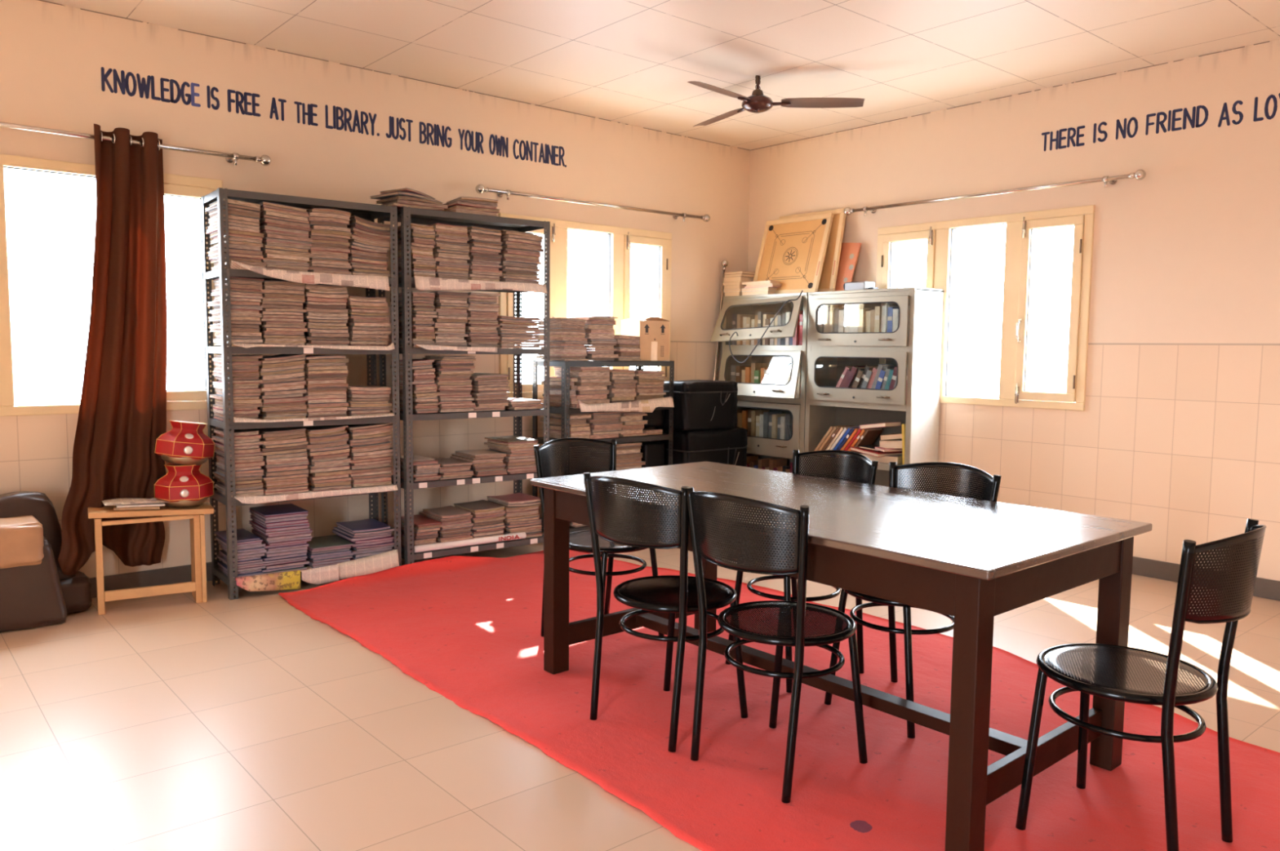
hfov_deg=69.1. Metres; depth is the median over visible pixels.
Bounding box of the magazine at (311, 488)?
[307,484,351,491]
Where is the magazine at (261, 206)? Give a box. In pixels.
[260,204,308,213]
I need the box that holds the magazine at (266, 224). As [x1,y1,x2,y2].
[259,222,311,231]
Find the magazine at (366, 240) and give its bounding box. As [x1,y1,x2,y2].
[347,234,390,245]
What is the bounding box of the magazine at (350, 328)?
[347,326,391,330]
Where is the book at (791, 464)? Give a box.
[790,462,792,473]
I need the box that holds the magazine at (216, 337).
[214,336,261,339]
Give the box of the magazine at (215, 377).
[214,376,259,380]
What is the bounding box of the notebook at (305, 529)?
[251,524,310,535]
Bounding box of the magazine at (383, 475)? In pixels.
[348,472,391,479]
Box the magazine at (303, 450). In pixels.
[262,448,306,456]
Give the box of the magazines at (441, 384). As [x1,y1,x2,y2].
[388,223,666,550]
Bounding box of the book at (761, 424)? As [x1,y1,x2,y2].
[759,414,763,437]
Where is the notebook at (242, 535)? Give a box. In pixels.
[213,528,260,542]
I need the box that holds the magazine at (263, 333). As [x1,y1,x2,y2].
[257,331,303,335]
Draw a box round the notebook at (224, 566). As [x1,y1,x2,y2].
[217,560,261,574]
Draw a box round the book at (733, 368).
[730,364,745,382]
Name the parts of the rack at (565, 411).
post, post, post, post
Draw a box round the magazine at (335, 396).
[302,394,346,399]
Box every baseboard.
[89,518,543,598]
[1132,556,1279,600]
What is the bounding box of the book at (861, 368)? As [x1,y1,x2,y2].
[849,366,865,387]
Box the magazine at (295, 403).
[261,401,305,407]
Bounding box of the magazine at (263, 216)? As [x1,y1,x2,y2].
[259,214,310,224]
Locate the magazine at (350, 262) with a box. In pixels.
[348,261,388,266]
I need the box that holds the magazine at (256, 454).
[214,448,262,457]
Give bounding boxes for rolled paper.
[413,532,526,553]
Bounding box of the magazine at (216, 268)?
[210,264,264,271]
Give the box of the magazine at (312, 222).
[309,220,347,228]
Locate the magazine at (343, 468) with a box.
[308,465,349,473]
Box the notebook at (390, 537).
[338,535,394,543]
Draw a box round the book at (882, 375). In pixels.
[875,369,885,389]
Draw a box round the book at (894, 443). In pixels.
[879,439,902,448]
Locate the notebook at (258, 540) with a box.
[218,530,263,544]
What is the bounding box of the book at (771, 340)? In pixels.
[769,318,774,345]
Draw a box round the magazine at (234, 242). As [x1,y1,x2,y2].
[212,240,263,248]
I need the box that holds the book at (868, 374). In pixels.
[861,369,872,388]
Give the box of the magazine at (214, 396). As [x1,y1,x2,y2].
[208,394,258,399]
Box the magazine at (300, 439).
[259,436,306,445]
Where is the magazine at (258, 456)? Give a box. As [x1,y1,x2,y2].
[219,453,263,460]
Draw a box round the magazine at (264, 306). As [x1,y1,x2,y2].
[259,304,303,309]
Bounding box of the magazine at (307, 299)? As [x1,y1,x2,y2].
[304,296,347,302]
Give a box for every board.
[753,213,834,293]
[779,208,845,292]
[835,242,861,291]
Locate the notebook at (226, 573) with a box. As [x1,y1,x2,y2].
[218,566,263,577]
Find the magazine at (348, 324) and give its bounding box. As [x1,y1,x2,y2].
[346,322,391,327]
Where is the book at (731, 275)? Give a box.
[724,273,754,277]
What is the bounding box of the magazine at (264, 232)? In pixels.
[259,230,309,238]
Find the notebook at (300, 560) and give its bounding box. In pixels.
[262,558,306,566]
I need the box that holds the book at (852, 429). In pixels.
[836,427,859,450]
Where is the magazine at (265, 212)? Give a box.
[259,210,307,221]
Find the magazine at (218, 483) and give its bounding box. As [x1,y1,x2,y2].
[215,481,263,491]
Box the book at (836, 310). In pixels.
[833,308,849,333]
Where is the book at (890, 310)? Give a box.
[887,307,898,332]
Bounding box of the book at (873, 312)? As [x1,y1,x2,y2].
[870,310,875,332]
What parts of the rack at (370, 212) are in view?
post, post, post, post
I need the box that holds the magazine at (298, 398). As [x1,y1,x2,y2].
[261,396,308,403]
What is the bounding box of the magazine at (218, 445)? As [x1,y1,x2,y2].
[213,442,259,449]
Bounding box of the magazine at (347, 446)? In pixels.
[306,444,350,452]
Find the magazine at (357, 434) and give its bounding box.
[346,428,392,436]
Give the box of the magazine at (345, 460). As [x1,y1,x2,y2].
[308,457,351,466]
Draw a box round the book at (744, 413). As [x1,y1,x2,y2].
[742,410,747,430]
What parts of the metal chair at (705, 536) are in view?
leg, backrest, leg, seat, leg, leg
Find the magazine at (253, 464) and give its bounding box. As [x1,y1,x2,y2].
[217,459,265,467]
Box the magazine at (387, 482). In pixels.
[351,480,391,487]
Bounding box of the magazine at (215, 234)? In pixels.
[208,229,264,238]
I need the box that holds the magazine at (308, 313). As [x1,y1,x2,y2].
[302,311,347,317]
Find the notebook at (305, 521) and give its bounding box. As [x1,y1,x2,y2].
[249,515,307,527]
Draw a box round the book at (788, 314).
[785,312,791,345]
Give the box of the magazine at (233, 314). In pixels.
[211,312,262,317]
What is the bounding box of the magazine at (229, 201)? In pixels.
[209,198,260,208]
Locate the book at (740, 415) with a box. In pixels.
[737,413,742,427]
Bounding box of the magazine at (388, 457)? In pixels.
[350,456,391,463]
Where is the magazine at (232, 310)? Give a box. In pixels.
[209,309,259,313]
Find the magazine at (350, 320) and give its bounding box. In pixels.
[347,318,390,323]
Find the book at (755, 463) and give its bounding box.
[749,461,758,467]
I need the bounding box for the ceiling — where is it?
[42,0,1279,150]
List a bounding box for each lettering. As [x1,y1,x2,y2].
[101,66,566,167]
[1041,93,1279,151]
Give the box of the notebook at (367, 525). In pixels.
[335,518,390,533]
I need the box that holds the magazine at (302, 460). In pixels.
[264,458,308,465]
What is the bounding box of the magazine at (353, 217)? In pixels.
[349,215,390,227]
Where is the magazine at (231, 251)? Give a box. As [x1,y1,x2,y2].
[208,248,262,256]
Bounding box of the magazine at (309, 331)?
[302,328,347,333]
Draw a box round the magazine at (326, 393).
[302,391,346,395]
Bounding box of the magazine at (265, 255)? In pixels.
[262,253,310,262]
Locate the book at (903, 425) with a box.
[901,423,905,464]
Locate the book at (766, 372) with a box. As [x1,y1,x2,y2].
[764,369,774,383]
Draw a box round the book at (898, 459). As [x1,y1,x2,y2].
[860,453,902,464]
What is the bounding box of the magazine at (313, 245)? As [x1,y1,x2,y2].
[311,243,349,249]
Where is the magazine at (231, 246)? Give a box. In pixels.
[208,244,261,251]
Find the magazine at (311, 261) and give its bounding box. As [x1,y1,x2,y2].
[307,260,351,266]
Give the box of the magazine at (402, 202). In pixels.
[381,200,448,209]
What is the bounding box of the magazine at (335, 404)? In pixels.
[305,402,349,408]
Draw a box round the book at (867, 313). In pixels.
[865,311,870,332]
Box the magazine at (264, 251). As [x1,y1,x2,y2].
[260,248,310,257]
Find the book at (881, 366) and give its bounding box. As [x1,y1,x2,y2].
[871,364,897,389]
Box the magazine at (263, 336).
[261,335,305,338]
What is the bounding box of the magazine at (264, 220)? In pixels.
[259,217,311,228]
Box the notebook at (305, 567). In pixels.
[262,564,307,574]
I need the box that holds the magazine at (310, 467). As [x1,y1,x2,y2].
[307,462,349,469]
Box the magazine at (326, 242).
[311,240,351,246]
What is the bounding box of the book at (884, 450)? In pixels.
[875,446,902,452]
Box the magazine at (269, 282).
[262,280,306,287]
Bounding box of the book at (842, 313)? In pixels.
[838,310,849,332]
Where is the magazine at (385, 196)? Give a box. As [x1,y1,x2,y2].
[369,191,440,203]
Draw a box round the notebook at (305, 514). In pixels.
[248,509,307,520]
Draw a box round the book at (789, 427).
[787,425,791,437]
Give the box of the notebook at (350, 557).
[306,555,353,563]
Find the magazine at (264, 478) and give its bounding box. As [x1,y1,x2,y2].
[262,473,308,480]
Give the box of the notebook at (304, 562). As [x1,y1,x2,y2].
[265,559,310,569]
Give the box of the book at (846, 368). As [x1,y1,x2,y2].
[835,366,852,387]
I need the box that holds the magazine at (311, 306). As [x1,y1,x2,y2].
[302,304,346,309]
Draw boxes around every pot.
[154,420,215,465]
[154,463,213,507]
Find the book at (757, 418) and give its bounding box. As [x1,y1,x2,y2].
[755,415,759,436]
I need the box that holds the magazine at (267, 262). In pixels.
[261,261,310,266]
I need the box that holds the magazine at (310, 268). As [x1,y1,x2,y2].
[307,266,348,271]
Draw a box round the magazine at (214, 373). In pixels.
[211,371,259,377]
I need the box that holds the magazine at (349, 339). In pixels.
[348,337,390,341]
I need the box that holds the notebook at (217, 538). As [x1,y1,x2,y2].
[215,536,262,548]
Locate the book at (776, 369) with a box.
[774,367,779,384]
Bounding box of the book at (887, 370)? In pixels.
[880,368,893,389]
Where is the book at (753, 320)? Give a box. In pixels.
[751,319,754,345]
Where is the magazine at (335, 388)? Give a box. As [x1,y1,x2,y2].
[304,386,347,391]
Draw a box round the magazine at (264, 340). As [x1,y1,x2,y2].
[261,337,305,342]
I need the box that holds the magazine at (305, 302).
[302,301,346,306]
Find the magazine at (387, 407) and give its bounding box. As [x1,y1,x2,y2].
[347,406,389,410]
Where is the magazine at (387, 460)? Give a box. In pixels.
[349,458,391,466]
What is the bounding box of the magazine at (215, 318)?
[208,316,261,321]
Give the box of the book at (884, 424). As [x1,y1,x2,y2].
[859,422,901,429]
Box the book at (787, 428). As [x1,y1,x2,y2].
[786,424,790,439]
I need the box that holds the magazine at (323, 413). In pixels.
[306,410,346,416]
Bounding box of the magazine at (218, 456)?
[215,454,263,463]
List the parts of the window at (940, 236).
sash, handle, sash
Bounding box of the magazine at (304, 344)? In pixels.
[304,343,348,346]
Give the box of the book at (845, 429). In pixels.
[829,426,856,449]
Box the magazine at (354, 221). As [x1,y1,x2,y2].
[349,219,390,231]
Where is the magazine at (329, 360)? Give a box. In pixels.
[305,358,348,364]
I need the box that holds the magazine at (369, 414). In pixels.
[346,412,391,416]
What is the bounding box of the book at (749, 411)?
[747,409,757,435]
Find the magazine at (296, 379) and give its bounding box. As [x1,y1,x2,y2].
[259,376,304,384]
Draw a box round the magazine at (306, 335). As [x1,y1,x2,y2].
[303,333,349,337]
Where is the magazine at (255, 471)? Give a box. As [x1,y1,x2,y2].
[218,466,264,474]
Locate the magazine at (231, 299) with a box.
[213,297,261,302]
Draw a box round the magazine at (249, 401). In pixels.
[215,398,262,404]
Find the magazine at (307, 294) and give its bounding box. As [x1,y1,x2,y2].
[304,292,349,298]
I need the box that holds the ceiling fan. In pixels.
[687,75,864,126]
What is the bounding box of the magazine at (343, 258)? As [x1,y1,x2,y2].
[308,254,348,260]
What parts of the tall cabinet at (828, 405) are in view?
panel, handle, door, door, panel, panel, handle, handle, panel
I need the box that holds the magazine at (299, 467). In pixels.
[261,464,308,472]
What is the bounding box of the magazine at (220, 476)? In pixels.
[213,471,262,481]
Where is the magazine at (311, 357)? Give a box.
[304,355,345,359]
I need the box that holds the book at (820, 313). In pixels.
[817,311,824,333]
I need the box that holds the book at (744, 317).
[742,316,748,345]
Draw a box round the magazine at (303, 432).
[258,430,305,438]
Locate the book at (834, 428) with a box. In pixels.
[817,426,846,450]
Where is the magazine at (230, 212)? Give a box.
[209,209,260,219]
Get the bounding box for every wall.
[0,0,750,577]
[747,39,1279,581]
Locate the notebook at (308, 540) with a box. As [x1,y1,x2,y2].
[262,538,311,546]
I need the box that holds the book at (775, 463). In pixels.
[768,457,786,471]
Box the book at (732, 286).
[724,284,746,289]
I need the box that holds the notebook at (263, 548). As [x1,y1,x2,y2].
[217,541,265,553]
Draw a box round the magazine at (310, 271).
[307,270,351,275]
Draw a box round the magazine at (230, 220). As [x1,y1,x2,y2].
[209,218,260,226]
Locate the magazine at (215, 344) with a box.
[213,342,264,345]
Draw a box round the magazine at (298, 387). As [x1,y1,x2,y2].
[258,384,305,391]
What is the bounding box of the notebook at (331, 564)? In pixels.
[306,558,353,568]
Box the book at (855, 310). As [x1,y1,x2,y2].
[853,307,872,332]
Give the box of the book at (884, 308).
[880,305,898,332]
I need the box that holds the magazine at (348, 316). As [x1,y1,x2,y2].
[347,315,391,319]
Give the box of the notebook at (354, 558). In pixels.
[351,555,370,559]
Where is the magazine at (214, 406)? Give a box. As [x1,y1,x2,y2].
[212,404,257,410]
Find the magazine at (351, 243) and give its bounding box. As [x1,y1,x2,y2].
[349,241,388,250]
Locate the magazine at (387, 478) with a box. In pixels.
[351,476,391,484]
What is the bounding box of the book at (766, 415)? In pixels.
[763,411,782,438]
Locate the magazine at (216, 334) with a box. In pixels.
[213,332,262,337]
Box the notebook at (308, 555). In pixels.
[306,550,351,558]
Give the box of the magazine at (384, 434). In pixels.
[348,431,391,439]
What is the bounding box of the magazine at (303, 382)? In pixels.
[257,380,306,388]
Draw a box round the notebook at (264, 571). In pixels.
[261,564,304,573]
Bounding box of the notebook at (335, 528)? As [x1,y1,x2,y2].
[333,527,392,537]
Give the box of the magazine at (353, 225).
[346,223,390,235]
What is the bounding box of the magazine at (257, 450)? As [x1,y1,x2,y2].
[214,446,261,453]
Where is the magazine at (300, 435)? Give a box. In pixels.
[259,433,306,440]
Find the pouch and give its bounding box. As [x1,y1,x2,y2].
[642,409,664,427]
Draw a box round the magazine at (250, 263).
[213,260,266,266]
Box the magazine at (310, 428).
[302,425,348,431]
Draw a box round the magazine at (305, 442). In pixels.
[258,440,308,448]
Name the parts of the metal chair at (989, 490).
leg, leg, leg, backrest, leg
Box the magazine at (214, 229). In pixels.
[205,225,260,234]
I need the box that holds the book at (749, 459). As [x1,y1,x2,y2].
[746,455,758,463]
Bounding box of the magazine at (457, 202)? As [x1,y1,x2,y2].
[442,200,496,208]
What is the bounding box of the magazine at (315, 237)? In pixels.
[308,235,348,242]
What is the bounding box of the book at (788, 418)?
[785,413,792,439]
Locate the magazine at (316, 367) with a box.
[303,365,347,370]
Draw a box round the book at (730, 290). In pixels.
[723,288,741,292]
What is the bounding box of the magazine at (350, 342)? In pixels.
[331,341,387,344]
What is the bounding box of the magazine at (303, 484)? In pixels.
[262,483,308,489]
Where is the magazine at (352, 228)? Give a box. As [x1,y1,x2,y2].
[350,227,390,237]
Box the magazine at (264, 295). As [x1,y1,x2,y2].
[262,293,305,299]
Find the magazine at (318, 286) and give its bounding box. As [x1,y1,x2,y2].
[305,284,346,287]
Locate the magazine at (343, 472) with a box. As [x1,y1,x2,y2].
[308,469,351,477]
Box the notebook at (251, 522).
[248,520,309,532]
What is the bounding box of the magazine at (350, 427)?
[345,422,390,430]
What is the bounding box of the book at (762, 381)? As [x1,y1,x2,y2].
[760,368,774,383]
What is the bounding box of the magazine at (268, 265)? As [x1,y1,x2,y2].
[266,264,309,270]
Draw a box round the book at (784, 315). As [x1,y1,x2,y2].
[781,313,786,345]
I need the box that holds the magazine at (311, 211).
[306,209,351,217]
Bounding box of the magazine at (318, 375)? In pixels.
[302,373,347,377]
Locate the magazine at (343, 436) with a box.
[306,433,349,442]
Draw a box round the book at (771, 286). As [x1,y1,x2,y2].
[744,284,781,288]
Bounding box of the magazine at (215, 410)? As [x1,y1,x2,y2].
[213,408,260,415]
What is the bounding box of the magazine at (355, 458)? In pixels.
[347,452,393,460]
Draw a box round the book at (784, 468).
[782,466,790,472]
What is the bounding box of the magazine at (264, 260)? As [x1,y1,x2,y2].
[261,257,308,263]
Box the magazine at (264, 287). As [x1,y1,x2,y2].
[262,285,305,291]
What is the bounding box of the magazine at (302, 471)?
[263,469,309,477]
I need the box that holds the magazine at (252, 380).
[218,379,262,383]
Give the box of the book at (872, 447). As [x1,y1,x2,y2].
[858,444,879,451]
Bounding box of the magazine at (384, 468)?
[351,466,391,473]
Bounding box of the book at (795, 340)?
[792,311,803,345]
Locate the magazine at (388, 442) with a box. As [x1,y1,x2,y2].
[349,441,391,448]
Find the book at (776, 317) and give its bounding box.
[773,315,777,345]
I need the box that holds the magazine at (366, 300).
[346,297,386,302]
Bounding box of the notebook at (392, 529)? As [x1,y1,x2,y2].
[336,524,394,536]
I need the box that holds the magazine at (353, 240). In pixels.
[347,239,389,248]
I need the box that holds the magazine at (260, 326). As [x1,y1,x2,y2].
[259,324,305,328]
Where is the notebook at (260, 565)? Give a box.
[237,564,263,569]
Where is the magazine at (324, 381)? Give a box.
[306,379,346,384]
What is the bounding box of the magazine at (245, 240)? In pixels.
[209,236,262,244]
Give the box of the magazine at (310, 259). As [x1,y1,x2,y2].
[309,257,349,262]
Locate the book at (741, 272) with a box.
[724,271,755,275]
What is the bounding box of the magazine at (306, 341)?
[294,340,350,343]
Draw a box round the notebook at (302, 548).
[264,546,307,554]
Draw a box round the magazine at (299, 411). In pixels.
[259,409,306,413]
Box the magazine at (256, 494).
[217,488,264,497]
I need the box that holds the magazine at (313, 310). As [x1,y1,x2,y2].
[302,307,348,313]
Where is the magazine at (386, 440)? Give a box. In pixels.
[346,439,388,446]
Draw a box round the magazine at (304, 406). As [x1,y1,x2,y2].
[257,404,306,412]
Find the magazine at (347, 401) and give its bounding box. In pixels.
[346,400,387,404]
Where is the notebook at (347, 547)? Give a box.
[306,546,351,553]
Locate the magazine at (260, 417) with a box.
[257,415,306,419]
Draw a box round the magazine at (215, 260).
[209,257,261,263]
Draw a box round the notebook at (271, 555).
[264,549,307,557]
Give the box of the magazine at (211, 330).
[209,327,259,332]
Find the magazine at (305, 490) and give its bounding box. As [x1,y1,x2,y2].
[263,488,309,495]
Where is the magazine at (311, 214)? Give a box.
[307,212,350,220]
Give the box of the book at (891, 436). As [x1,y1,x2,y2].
[880,432,902,440]
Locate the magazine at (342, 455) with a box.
[306,452,350,459]
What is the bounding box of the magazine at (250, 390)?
[214,387,262,393]
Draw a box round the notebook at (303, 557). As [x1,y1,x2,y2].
[263,555,307,564]
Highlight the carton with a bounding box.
[621,316,669,360]
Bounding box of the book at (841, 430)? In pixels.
[825,426,856,456]
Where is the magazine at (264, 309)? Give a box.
[259,308,306,312]
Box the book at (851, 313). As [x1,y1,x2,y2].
[848,309,853,332]
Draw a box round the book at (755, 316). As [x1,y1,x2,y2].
[754,315,757,345]
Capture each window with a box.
[0,154,222,416]
[498,213,671,399]
[875,204,1094,410]
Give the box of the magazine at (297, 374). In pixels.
[258,371,305,380]
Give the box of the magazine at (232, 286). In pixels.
[213,283,262,290]
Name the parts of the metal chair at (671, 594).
leg, backrest, leg, seat, leg, leg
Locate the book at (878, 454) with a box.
[849,447,902,457]
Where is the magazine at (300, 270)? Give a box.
[264,266,307,271]
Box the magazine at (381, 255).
[349,248,386,257]
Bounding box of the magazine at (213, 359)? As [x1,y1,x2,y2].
[212,358,258,362]
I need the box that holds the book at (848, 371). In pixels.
[839,369,850,387]
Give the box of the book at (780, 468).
[777,465,790,471]
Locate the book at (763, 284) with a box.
[746,283,781,286]
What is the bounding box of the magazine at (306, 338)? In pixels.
[304,337,348,340]
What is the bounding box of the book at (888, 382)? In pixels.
[884,369,893,389]
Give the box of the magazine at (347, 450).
[306,448,350,456]
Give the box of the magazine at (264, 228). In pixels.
[259,225,308,235]
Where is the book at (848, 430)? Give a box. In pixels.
[831,426,859,455]
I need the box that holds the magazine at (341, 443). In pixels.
[306,440,346,448]
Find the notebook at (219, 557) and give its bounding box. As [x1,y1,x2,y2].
[216,555,264,568]
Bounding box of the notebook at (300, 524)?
[251,520,309,528]
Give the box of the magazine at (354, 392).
[346,389,391,394]
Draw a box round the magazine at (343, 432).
[305,431,346,438]
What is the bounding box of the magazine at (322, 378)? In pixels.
[304,377,346,381]
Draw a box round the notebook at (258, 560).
[218,551,263,564]
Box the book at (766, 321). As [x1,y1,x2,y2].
[764,319,769,345]
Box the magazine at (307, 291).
[304,289,348,294]
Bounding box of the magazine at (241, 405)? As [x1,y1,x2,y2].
[214,400,262,408]
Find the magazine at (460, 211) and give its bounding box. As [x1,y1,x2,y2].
[446,208,497,216]
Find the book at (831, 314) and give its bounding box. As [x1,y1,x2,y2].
[827,311,834,333]
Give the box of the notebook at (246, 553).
[219,545,267,556]
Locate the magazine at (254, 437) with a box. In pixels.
[217,433,261,440]
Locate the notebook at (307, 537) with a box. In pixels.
[253,533,312,543]
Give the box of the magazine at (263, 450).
[258,444,307,452]
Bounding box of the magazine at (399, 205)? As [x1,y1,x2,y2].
[382,202,444,210]
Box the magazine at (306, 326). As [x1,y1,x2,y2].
[305,325,348,329]
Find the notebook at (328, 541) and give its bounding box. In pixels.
[306,534,353,550]
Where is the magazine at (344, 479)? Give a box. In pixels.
[306,476,351,484]
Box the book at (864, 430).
[847,427,878,451]
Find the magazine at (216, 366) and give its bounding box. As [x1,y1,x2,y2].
[213,364,258,369]
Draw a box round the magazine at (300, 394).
[258,393,303,399]
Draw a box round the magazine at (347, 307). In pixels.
[346,306,390,310]
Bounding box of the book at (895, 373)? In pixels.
[888,367,897,390]
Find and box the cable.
[728,290,803,363]
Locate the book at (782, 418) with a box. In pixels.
[780,416,785,439]
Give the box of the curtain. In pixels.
[57,124,167,575]
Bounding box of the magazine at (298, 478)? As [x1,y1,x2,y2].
[262,476,307,483]
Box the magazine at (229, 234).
[211,233,262,240]
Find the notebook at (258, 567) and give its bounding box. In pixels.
[222,561,266,572]
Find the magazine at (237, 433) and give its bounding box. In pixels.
[213,428,259,436]
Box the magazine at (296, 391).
[260,388,307,395]
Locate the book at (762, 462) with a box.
[758,457,773,469]
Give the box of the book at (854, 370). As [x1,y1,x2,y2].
[843,366,857,387]
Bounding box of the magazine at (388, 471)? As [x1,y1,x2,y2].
[348,470,391,476]
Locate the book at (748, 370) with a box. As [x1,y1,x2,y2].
[745,367,751,382]
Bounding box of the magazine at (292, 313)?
[259,311,303,315]
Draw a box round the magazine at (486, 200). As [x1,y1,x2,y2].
[446,196,497,203]
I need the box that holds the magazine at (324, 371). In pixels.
[303,369,349,374]
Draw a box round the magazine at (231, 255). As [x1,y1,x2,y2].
[208,252,263,260]
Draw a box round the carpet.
[278,550,1279,850]
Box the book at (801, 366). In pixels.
[800,366,801,398]
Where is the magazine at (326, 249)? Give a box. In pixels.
[308,246,351,253]
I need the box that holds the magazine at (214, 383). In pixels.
[212,382,259,386]
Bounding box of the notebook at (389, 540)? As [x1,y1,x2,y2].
[335,534,392,546]
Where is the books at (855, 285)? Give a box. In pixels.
[843,281,878,290]
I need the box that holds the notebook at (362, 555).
[353,548,394,558]
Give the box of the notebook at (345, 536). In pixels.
[332,529,391,541]
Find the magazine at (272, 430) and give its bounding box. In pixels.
[252,426,306,433]
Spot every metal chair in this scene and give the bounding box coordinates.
[533,437,664,636]
[582,472,747,752]
[686,487,867,804]
[725,449,878,693]
[824,462,1001,738]
[1015,518,1266,850]
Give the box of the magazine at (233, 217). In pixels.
[207,214,259,223]
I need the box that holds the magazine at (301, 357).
[258,356,305,364]
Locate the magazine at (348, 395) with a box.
[346,393,389,398]
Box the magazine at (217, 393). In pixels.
[216,391,260,396]
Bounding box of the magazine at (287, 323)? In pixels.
[261,321,306,325]
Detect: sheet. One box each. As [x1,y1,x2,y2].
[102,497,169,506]
[226,342,395,351]
[229,260,389,290]
[233,413,394,422]
[234,484,397,504]
[235,570,300,591]
[300,564,338,584]
[337,549,399,579]
[411,275,546,293]
[414,344,497,352]
[569,396,674,413]
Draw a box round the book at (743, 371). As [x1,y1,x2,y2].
[741,369,745,382]
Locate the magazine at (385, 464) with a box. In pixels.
[349,462,389,470]
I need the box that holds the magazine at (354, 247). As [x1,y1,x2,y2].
[348,244,387,253]
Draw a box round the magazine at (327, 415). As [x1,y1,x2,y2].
[306,414,346,417]
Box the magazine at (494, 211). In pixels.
[443,204,500,213]
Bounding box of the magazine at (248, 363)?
[213,361,261,366]
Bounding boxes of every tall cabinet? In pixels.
[710,292,808,474]
[804,287,943,492]
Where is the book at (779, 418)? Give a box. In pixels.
[777,417,780,439]
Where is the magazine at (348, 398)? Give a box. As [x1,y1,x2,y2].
[346,397,390,400]
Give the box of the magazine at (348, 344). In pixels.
[348,344,388,346]
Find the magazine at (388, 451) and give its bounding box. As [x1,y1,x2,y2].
[349,448,393,457]
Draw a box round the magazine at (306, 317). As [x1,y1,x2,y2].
[303,315,348,319]
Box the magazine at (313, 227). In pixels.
[310,225,351,232]
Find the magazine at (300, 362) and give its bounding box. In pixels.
[258,360,306,368]
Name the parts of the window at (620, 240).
sash, sash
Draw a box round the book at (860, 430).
[840,428,862,457]
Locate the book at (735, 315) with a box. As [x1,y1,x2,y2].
[732,313,750,345]
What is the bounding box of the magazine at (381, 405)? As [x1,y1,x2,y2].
[346,402,392,407]
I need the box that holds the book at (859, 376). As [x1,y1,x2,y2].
[852,369,863,388]
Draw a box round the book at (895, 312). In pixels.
[892,308,898,332]
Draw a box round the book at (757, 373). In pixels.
[754,370,760,383]
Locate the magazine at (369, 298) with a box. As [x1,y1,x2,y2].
[348,295,386,299]
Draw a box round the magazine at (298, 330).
[258,328,308,332]
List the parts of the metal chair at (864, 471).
leg, leg, leg, backrest, leg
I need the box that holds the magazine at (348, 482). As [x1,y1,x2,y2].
[307,480,351,488]
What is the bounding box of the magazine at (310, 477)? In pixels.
[306,474,349,480]
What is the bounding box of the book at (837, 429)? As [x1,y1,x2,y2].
[821,426,853,456]
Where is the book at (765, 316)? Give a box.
[762,314,774,345]
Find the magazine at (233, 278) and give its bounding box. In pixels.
[212,277,262,282]
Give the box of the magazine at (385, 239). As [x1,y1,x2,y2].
[351,231,390,241]
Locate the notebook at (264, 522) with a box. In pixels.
[250,513,306,524]
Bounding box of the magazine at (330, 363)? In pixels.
[304,362,345,366]
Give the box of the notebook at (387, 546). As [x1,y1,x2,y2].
[351,544,394,551]
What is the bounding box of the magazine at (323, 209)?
[306,208,351,213]
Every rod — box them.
[0,121,271,166]
[475,184,710,222]
[713,259,728,380]
[844,169,1146,216]
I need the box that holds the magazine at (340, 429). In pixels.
[305,427,345,435]
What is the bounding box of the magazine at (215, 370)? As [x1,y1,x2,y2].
[213,368,259,373]
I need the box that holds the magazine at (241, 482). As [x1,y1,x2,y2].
[214,475,262,485]
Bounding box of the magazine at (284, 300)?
[261,297,305,302]
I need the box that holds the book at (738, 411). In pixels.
[737,408,749,426]
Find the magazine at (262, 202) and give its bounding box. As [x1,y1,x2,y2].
[257,201,306,212]
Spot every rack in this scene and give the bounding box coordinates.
[200,187,401,599]
[377,206,550,564]
[532,360,674,533]
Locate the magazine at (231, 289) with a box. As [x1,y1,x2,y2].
[211,288,261,293]
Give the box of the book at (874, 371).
[866,368,877,388]
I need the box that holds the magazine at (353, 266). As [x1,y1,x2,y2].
[350,264,387,271]
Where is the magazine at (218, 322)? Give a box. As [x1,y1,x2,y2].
[213,320,261,324]
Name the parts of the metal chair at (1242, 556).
leg, leg, seat, leg, backrest, leg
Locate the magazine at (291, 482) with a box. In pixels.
[262,480,307,486]
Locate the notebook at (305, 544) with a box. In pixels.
[266,542,309,551]
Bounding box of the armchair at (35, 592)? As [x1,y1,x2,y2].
[0,491,92,632]
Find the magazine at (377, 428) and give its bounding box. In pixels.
[344,424,392,433]
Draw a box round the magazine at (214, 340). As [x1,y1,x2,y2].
[213,338,262,342]
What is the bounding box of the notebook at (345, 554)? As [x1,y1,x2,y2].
[306,551,354,560]
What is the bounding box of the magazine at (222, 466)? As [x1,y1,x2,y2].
[215,462,262,471]
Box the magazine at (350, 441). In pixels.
[346,435,390,443]
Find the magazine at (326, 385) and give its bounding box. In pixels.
[304,383,349,388]
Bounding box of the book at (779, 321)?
[777,315,782,345]
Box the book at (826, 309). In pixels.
[823,307,842,333]
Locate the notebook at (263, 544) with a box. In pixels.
[236,542,266,550]
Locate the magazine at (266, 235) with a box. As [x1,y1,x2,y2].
[262,233,313,242]
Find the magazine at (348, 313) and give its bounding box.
[347,312,389,316]
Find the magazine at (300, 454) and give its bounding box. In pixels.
[262,451,306,459]

